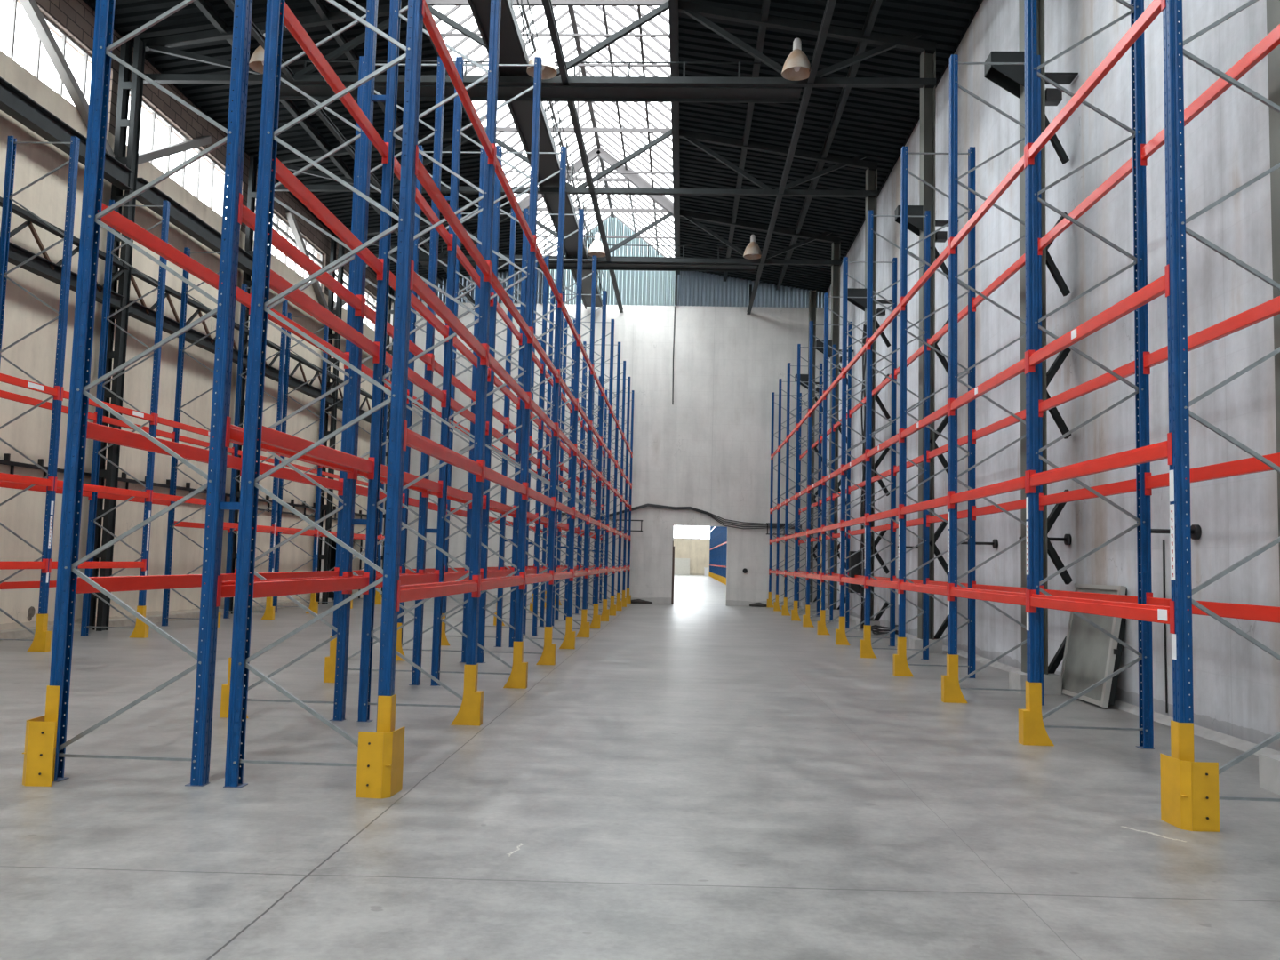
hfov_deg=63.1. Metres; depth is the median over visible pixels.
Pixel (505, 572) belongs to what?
beam
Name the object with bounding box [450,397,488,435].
beam
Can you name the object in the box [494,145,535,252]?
beam
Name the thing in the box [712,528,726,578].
frame
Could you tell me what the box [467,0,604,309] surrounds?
roof beam
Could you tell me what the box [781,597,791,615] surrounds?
guard
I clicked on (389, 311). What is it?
steel column
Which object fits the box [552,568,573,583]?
beam
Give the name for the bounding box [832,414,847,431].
beam
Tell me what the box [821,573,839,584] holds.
beam
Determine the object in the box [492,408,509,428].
beam
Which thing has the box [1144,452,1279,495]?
beam
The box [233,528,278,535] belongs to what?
beam
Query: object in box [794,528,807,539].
beam
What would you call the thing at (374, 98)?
spacer
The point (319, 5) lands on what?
purlin
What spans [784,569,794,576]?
beam
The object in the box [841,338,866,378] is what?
beam
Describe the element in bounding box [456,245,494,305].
beam
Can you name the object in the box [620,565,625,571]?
beam
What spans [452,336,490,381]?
beam
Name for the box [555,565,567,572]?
beam
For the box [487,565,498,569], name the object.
beam
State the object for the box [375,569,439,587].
beam
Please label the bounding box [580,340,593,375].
beam
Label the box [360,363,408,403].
beam
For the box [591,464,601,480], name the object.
beam
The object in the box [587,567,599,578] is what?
beam
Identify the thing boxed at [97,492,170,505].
beam
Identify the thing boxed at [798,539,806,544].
beam
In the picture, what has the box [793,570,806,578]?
beam
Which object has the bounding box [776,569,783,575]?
beam
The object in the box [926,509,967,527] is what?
beam
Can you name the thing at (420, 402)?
beam
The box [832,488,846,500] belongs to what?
beam
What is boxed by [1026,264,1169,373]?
beam
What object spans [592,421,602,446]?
beam
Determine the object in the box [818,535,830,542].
beam
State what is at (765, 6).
purlin
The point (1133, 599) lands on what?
beam
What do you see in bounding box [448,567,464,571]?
beam
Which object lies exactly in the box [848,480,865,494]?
beam
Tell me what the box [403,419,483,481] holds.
beam
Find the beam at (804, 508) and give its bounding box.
[799,506,807,514]
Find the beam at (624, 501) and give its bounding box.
[622,497,627,506]
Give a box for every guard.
[22,685,60,786]
[26,613,51,652]
[129,605,149,638]
[217,612,220,627]
[219,656,248,718]
[261,596,275,619]
[305,592,318,613]
[323,635,339,682]
[355,694,404,798]
[374,587,382,604]
[395,623,405,661]
[440,613,449,645]
[450,664,483,726]
[493,605,504,625]
[503,640,527,688]
[529,593,533,611]
[536,626,556,664]
[559,616,575,648]
[575,608,590,637]
[590,603,600,628]
[600,599,609,621]
[608,595,615,615]
[616,592,622,610]
[621,590,626,607]
[625,588,631,603]
[766,592,773,607]
[773,594,781,611]
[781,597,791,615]
[791,600,801,621]
[802,604,814,627]
[816,609,830,635]
[835,616,850,645]
[859,624,877,658]
[892,636,913,676]
[941,653,967,703]
[1018,680,1054,745]
[1160,720,1219,831]
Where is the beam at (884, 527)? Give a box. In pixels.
[871,523,890,532]
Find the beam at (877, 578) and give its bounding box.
[870,576,889,580]
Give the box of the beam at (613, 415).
[611,410,618,427]
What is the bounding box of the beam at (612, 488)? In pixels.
[609,482,616,495]
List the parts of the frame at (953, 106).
post, post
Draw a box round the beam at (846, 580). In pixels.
[840,574,864,588]
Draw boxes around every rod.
[440,32,669,37]
[454,63,670,67]
[503,170,672,174]
[536,235,674,239]
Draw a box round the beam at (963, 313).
[927,304,967,350]
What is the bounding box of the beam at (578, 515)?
[575,507,589,524]
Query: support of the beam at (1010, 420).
attached to the frame at (953, 106)
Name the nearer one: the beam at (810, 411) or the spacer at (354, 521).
the spacer at (354, 521)
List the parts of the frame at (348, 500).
post, post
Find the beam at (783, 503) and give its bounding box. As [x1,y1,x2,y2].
[776,498,785,510]
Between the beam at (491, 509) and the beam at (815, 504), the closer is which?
the beam at (491, 509)
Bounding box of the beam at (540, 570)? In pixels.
[538,568,547,573]
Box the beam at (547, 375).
[544,370,559,388]
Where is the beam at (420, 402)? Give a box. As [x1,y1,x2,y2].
[412,395,450,427]
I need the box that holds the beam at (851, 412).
[848,397,865,417]
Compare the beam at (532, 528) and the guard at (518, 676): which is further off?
the beam at (532, 528)
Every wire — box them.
[672,305,675,404]
[1162,539,1167,712]
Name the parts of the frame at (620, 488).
post, post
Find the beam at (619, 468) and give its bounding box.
[617,464,623,476]
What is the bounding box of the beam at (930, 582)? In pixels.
[926,577,967,588]
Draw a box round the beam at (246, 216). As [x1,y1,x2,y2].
[237,192,363,317]
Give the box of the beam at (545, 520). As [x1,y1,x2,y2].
[540,516,555,527]
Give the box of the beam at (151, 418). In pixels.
[60,386,155,424]
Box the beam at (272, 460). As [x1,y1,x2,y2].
[236,449,281,463]
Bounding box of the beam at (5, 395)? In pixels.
[0,390,97,423]
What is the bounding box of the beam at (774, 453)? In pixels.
[770,448,777,460]
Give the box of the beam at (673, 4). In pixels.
[668,0,679,274]
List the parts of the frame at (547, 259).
post, post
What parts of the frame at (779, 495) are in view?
post, post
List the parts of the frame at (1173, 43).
post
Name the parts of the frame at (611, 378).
post, post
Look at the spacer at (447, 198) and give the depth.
12.87 m
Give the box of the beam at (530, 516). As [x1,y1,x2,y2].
[527,512,538,523]
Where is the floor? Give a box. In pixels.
[0,574,1279,959]
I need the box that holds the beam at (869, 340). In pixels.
[866,297,900,349]
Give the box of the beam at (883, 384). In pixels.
[872,374,891,397]
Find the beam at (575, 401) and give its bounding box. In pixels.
[559,375,578,410]
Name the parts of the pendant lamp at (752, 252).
lamp shade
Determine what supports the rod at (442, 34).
attached to the beam at (673, 4)
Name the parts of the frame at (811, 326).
post, post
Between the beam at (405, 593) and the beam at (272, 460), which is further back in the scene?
the beam at (272, 460)
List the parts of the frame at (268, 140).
foot plate, post, post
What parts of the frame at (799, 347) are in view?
post, post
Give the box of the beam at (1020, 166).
[949,145,1026,255]
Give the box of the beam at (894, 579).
[892,576,922,583]
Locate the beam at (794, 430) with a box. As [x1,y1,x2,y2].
[785,424,796,442]
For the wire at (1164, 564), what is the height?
1.800 m
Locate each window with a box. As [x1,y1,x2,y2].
[8,0,107,127]
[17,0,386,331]
[129,88,228,214]
[253,197,323,288]
[335,269,376,329]
[673,525,709,539]
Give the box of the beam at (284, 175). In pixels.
[272,158,383,280]
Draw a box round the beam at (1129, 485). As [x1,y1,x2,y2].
[1039,479,1139,511]
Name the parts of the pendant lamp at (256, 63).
lamp shade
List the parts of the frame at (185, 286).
post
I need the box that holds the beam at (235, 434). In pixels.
[224,416,355,479]
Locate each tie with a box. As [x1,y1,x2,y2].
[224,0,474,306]
[541,0,623,312]
[746,0,836,314]
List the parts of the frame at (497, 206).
post, post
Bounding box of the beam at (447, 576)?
[443,568,483,582]
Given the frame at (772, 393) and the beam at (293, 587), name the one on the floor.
the frame at (772, 393)
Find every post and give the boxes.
[674,273,678,305]
[748,284,751,303]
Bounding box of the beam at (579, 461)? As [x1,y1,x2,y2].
[576,457,581,466]
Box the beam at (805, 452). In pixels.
[799,448,807,460]
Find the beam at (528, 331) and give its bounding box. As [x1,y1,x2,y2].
[489,263,533,343]
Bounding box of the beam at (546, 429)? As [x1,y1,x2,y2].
[543,424,558,445]
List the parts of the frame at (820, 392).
post, post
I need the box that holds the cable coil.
[871,624,898,634]
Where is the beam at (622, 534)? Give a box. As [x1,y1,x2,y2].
[621,531,626,539]
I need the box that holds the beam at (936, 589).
[898,579,948,600]
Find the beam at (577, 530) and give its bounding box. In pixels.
[574,527,579,534]
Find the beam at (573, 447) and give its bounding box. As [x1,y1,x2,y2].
[558,424,576,455]
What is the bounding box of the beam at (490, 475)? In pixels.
[483,460,527,499]
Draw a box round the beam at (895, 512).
[864,504,899,525]
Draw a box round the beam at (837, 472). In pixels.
[822,467,840,485]
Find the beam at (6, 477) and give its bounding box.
[0,472,54,490]
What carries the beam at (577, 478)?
attached to the frame at (540, 343)
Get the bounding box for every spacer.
[219,499,239,511]
[351,517,366,526]
[371,93,385,103]
[424,527,436,534]
[443,195,449,200]
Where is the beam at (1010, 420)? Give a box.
[971,408,1025,444]
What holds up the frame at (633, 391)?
on the floor
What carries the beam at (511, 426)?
attached to the frame at (512, 246)
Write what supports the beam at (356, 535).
attached to the frame at (387, 368)
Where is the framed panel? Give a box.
[1060,583,1127,708]
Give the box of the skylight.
[430,5,674,256]
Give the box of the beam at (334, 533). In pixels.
[318,530,336,536]
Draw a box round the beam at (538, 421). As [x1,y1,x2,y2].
[530,411,541,429]
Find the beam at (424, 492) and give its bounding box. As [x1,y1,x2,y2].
[355,469,427,497]
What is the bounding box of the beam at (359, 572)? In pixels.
[352,566,401,575]
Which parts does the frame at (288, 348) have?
post, post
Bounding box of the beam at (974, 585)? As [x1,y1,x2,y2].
[971,581,1026,592]
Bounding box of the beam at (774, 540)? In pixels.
[769,536,776,544]
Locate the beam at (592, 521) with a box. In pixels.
[589,514,600,528]
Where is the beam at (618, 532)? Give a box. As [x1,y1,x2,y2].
[616,529,622,537]
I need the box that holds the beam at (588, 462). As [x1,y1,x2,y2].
[576,444,591,470]
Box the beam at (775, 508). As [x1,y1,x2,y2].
[769,505,776,513]
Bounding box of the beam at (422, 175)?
[415,144,491,282]
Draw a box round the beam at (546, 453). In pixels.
[531,437,549,460]
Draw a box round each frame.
[0,136,79,640]
[49,0,252,786]
[80,200,170,636]
[161,247,223,626]
[223,0,423,788]
[223,283,287,618]
[231,0,378,720]
[272,312,328,612]
[312,336,345,602]
[332,56,445,685]
[353,358,389,599]
[356,0,501,721]
[397,145,485,662]
[431,56,542,686]
[442,208,516,647]
[477,145,567,663]
[485,257,537,635]
[502,289,554,626]
[509,208,583,647]
[526,318,567,619]
[532,255,596,635]
[532,343,572,608]
[545,360,587,609]
[552,290,606,626]
[559,377,594,606]
[563,318,614,619]
[572,391,598,598]
[575,341,620,615]
[586,360,625,608]
[592,376,630,604]
[599,390,634,602]
[708,536,710,575]
[709,526,711,576]
[710,526,711,576]
[711,526,712,577]
[712,526,723,575]
[712,526,724,577]
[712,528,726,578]
[713,527,726,579]
[714,526,724,579]
[716,526,718,580]
[717,526,726,580]
[718,526,720,581]
[719,526,721,582]
[720,526,723,582]
[721,526,724,583]
[723,526,726,583]
[725,526,727,584]
[768,392,801,607]
[776,378,808,607]
[784,362,822,616]
[793,344,835,622]
[806,320,852,627]
[820,292,866,629]
[839,256,896,646]
[864,209,930,659]
[897,146,975,678]
[947,54,1044,705]
[1024,0,1154,749]
[1162,0,1279,801]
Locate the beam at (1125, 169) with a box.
[1038,156,1135,255]
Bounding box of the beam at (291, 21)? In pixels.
[280,1,388,164]
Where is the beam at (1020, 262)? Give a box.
[972,253,1025,311]
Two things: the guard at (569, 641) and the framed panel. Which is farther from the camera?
the guard at (569, 641)
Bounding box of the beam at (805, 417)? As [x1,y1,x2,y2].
[796,412,807,431]
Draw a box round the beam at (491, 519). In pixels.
[488,516,500,523]
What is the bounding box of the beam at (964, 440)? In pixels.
[926,434,967,462]
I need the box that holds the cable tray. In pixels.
[0,453,367,519]
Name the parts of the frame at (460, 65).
post, post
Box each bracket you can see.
[590,519,642,531]
[766,522,802,535]
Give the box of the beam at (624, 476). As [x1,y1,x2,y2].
[623,472,628,482]
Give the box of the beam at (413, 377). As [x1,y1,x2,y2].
[384,351,446,407]
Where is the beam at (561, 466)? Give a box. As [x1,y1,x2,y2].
[549,451,563,471]
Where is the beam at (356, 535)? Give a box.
[353,533,381,541]
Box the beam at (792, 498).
[784,492,795,505]
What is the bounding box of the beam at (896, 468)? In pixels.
[893,454,923,475]
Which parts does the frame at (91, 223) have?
foot plate, post, foot plate, post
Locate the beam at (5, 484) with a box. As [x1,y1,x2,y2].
[0,480,92,500]
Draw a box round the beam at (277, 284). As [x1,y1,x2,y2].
[265,269,379,363]
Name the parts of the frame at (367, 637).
post, post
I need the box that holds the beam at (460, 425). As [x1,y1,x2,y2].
[453,420,470,437]
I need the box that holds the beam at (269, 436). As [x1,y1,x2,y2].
[256,425,374,479]
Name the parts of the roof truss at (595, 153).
king post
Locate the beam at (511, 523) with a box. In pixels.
[505,520,512,526]
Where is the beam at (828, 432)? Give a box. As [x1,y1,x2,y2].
[819,428,831,442]
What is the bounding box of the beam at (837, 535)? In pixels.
[832,532,846,540]
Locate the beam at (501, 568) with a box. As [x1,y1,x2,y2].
[487,567,503,570]
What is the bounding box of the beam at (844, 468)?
[840,449,865,474]
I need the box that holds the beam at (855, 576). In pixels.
[848,572,863,578]
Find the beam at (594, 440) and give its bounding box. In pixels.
[592,436,598,448]
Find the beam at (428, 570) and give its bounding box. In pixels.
[405,566,445,573]
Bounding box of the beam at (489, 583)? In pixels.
[479,572,525,597]
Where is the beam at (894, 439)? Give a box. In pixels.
[865,429,899,461]
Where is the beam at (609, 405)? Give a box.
[603,392,612,414]
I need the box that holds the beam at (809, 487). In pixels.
[807,479,822,493]
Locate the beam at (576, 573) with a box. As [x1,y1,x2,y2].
[573,568,588,578]
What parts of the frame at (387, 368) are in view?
post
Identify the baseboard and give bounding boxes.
[0,598,332,640]
[824,607,1279,756]
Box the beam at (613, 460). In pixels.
[610,450,617,467]
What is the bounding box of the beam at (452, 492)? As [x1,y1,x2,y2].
[447,486,486,509]
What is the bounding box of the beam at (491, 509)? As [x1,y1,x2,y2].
[488,507,505,517]
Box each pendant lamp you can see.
[248,32,265,73]
[526,36,557,79]
[587,232,605,257]
[743,233,761,259]
[781,37,811,80]
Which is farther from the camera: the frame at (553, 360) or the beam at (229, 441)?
the frame at (553, 360)
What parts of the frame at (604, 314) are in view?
post, post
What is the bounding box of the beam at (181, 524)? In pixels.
[172,520,230,532]
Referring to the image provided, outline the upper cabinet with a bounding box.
[848,551,862,592]
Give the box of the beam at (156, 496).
[151,489,209,504]
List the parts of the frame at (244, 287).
post, post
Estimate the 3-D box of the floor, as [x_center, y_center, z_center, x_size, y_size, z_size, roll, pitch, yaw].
[1.199,6.206,57.690,20.800,0.300,140.600,1,-4,2]
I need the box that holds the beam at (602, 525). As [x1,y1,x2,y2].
[600,521,608,532]
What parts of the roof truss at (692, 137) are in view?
king post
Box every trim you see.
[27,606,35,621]
[82,0,983,292]
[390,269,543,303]
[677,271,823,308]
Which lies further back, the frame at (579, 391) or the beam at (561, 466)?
the frame at (579, 391)
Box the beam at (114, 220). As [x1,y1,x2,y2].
[97,203,251,314]
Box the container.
[704,567,708,575]
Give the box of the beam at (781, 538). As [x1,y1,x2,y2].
[776,536,784,543]
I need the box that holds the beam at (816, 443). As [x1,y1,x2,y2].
[811,439,818,448]
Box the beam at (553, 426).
[529,392,558,437]
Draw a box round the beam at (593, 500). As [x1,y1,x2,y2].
[591,497,597,505]
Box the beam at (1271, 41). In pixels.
[1140,24,1279,166]
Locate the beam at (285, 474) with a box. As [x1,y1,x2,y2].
[256,461,343,495]
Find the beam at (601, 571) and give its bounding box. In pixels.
[599,567,607,575]
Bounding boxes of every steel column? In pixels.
[87,36,145,631]
[229,156,257,614]
[315,232,344,604]
[375,285,398,597]
[794,289,823,608]
[815,241,854,617]
[847,168,891,631]
[895,49,958,653]
[984,0,1078,695]
[1258,0,1279,795]
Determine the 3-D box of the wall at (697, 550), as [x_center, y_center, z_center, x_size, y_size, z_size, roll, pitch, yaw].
[5.761,6.357,127.917,17.600,10.500,0.300,1,-4,2]
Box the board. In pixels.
[674,558,689,575]
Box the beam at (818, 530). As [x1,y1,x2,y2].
[807,527,821,536]
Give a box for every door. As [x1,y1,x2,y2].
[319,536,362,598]
[671,540,674,604]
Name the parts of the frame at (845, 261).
post, post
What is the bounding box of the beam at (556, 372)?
[532,328,559,383]
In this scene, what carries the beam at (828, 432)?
attached to the frame at (799, 347)
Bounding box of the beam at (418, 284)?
[409,259,487,366]
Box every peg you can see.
[897,545,918,548]
[960,539,998,548]
[1018,534,1071,544]
[1151,524,1201,539]
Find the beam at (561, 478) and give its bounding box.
[558,474,569,487]
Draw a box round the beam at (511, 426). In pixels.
[508,421,532,446]
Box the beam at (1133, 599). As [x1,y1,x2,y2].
[1039,585,1140,603]
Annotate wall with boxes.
[0,50,375,630]
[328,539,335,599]
[379,301,823,607]
[673,538,709,575]
[824,0,1279,751]
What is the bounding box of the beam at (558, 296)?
[535,236,562,307]
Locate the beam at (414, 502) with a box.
[408,497,447,514]
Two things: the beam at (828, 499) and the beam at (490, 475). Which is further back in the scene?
the beam at (828, 499)
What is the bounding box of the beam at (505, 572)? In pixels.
[487,567,514,577]
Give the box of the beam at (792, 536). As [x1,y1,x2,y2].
[784,534,794,541]
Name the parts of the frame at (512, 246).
post, post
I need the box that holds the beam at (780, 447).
[777,435,786,451]
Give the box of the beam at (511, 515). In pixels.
[505,512,528,523]
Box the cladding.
[547,216,675,305]
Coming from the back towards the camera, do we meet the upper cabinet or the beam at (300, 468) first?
the beam at (300, 468)
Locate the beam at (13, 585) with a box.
[0,580,56,589]
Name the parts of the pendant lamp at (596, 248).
lamp shade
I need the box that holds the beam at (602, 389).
[593,369,604,396]
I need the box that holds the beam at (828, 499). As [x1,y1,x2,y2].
[819,496,831,505]
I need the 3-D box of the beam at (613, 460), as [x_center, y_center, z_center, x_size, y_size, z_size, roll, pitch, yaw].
[-0.715,-0.551,28.051,0.058,0.205,2.792,1,-4,2]
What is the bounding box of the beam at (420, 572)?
[350,569,424,593]
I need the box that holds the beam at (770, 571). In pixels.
[768,568,775,574]
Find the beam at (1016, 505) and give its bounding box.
[971,498,1025,519]
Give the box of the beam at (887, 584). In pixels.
[864,576,898,593]
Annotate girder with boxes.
[0,76,134,309]
[128,177,253,367]
[261,269,338,405]
[336,335,390,431]
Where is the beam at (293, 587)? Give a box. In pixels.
[248,572,369,598]
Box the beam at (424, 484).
[377,464,442,497]
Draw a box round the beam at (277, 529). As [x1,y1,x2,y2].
[274,524,318,536]
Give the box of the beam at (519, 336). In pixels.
[496,301,522,344]
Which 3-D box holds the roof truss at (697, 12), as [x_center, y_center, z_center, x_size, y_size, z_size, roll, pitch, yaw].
[-2.105,-8.515,20.231,15.545,1.702,0.140,1,-4,2]
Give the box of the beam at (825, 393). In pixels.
[823,372,841,399]
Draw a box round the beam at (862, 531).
[848,528,864,537]
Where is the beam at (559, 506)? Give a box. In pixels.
[555,496,575,519]
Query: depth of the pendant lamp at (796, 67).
19.50 m
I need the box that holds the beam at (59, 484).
[54,477,151,501]
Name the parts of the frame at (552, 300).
post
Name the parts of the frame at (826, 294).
post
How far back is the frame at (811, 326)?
26.27 m
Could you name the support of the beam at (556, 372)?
attached to the frame at (460, 65)
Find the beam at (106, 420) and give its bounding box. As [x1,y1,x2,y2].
[102,416,175,441]
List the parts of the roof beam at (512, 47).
rail, rail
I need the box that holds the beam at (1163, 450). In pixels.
[1027,432,1172,493]
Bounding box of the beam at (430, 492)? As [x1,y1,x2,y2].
[427,489,471,509]
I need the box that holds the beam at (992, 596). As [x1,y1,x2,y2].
[948,583,1027,612]
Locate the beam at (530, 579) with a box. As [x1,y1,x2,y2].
[524,570,553,589]
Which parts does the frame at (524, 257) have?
post, post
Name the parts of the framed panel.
rail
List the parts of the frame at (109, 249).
post, post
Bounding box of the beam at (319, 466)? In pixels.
[279,454,320,468]
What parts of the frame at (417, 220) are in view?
post, post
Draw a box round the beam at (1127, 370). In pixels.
[1038,359,1137,416]
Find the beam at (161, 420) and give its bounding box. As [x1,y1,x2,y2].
[155,413,214,437]
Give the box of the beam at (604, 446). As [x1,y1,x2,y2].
[602,440,610,457]
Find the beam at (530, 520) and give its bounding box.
[528,519,547,527]
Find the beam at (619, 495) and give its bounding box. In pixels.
[616,491,623,502]
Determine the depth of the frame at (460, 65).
12.67 m
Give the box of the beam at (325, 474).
[321,471,339,479]
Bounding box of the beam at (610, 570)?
[608,566,615,573]
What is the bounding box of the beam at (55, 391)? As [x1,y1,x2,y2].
[0,373,60,399]
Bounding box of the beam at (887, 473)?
[871,469,890,483]
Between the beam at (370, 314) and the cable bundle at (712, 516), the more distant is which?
the cable bundle at (712, 516)
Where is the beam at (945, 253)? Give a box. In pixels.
[900,238,949,311]
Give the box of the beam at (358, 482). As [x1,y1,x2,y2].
[356,480,367,486]
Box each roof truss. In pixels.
[141,0,936,87]
[274,63,878,197]
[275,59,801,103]
[337,146,840,265]
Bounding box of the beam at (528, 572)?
[525,567,536,575]
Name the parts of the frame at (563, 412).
post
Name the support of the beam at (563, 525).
attached to the frame at (604, 314)
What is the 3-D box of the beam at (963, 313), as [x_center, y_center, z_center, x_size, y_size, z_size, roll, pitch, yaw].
[4.924,-2.442,16.617,0.058,0.205,2.792,1,-4,2]
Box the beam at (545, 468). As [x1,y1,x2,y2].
[542,463,557,473]
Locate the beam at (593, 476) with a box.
[591,472,597,481]
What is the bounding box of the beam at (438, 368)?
[432,354,476,404]
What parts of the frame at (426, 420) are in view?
post, post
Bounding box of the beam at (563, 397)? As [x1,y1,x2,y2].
[560,392,572,413]
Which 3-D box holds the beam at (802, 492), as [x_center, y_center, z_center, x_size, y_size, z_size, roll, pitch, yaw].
[4.304,0.347,27.667,0.058,0.205,2.792,1,-4,2]
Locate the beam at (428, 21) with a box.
[422,0,495,166]
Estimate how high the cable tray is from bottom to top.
0.440 m
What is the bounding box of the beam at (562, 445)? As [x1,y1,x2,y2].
[560,440,570,456]
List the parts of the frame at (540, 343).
post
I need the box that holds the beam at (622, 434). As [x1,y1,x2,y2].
[618,424,623,439]
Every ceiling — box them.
[88,0,522,282]
[678,0,980,293]
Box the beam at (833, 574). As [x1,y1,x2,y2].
[832,571,845,576]
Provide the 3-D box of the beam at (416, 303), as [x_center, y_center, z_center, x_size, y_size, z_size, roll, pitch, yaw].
[-2.415,-1.889,11.360,0.058,0.205,2.792,1,-4,2]
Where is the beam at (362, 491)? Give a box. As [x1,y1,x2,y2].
[355,485,404,507]
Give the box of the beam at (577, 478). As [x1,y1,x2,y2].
[576,475,583,486]
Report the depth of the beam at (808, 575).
24.80 m
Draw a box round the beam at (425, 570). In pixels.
[424,569,469,574]
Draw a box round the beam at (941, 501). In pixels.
[899,491,948,518]
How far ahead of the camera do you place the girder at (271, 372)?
28.98 m
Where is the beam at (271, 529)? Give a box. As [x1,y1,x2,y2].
[223,521,275,533]
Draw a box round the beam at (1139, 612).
[1027,589,1175,633]
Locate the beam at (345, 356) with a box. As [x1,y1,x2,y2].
[267,305,349,368]
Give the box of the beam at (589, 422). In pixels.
[577,404,591,430]
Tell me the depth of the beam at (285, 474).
11.24 m
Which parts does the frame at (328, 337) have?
post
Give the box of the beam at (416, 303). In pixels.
[386,270,448,342]
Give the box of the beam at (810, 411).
[808,394,823,416]
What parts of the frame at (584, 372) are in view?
post, post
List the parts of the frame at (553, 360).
post, post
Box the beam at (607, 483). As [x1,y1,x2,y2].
[601,475,610,488]
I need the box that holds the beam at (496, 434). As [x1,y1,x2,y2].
[492,427,518,454]
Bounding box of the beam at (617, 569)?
[615,566,620,572]
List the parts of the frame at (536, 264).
post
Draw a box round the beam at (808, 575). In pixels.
[806,571,821,582]
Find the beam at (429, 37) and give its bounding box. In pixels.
[423,15,542,271]
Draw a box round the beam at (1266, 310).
[1143,296,1279,374]
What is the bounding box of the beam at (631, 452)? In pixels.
[628,445,632,457]
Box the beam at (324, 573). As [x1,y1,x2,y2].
[254,567,339,579]
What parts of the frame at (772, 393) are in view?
post, post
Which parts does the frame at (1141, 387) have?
post, post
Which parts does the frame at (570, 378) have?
post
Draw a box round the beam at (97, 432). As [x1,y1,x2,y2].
[82,421,242,476]
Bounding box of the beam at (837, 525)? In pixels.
[821,520,840,534]
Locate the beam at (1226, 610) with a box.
[1145,592,1279,623]
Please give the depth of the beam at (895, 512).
16.39 m
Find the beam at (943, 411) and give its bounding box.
[899,399,948,442]
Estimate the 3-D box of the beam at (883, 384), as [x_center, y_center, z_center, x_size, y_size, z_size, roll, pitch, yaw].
[5.150,-2.003,22.196,0.058,0.205,2.792,1,-4,2]
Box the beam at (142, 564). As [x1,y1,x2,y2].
[48,559,146,572]
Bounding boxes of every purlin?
[193,0,443,285]
[309,0,477,247]
[723,0,770,281]
[776,0,882,290]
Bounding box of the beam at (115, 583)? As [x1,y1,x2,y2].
[72,568,236,593]
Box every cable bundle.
[547,503,794,528]
[859,324,866,628]
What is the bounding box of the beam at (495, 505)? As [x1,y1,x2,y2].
[489,499,516,517]
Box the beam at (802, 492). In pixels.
[795,488,807,499]
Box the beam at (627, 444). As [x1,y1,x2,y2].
[624,432,629,448]
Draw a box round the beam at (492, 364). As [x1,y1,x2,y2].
[487,344,530,408]
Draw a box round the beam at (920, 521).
[893,518,923,531]
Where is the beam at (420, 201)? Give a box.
[393,157,452,250]
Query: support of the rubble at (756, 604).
on the floor
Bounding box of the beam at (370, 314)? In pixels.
[362,296,433,370]
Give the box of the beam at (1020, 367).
[948,351,1026,415]
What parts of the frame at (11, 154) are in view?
post, post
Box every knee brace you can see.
[19,0,114,157]
[125,136,212,166]
[285,208,328,310]
[333,279,368,310]
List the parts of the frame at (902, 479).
post, post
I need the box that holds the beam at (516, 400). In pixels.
[494,375,519,409]
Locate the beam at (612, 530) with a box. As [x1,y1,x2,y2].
[608,526,615,535]
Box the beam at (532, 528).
[528,526,535,533]
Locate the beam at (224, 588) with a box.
[216,571,351,606]
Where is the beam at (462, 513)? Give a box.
[449,507,466,517]
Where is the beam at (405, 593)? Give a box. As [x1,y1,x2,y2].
[396,575,479,611]
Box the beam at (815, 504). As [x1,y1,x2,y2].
[810,501,817,508]
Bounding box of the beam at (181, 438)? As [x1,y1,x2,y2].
[178,435,234,455]
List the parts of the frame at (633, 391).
post, post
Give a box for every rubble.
[631,599,652,603]
[749,602,766,607]
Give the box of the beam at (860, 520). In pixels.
[840,516,864,530]
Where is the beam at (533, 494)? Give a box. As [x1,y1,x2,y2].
[527,482,555,511]
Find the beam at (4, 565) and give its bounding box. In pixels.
[0,558,48,572]
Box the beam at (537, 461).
[528,453,540,468]
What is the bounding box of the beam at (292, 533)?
[280,532,313,535]
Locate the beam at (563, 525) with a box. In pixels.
[557,521,568,531]
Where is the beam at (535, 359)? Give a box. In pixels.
[532,351,543,373]
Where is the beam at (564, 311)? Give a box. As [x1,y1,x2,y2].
[561,296,580,346]
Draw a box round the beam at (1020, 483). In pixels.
[948,470,1027,508]
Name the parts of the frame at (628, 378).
post, post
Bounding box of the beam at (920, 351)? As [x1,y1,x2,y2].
[894,344,923,378]
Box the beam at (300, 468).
[284,463,317,473]
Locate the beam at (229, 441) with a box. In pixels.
[229,440,279,455]
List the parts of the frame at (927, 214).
post, post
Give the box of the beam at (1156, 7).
[1025,0,1165,166]
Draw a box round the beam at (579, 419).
[577,415,583,426]

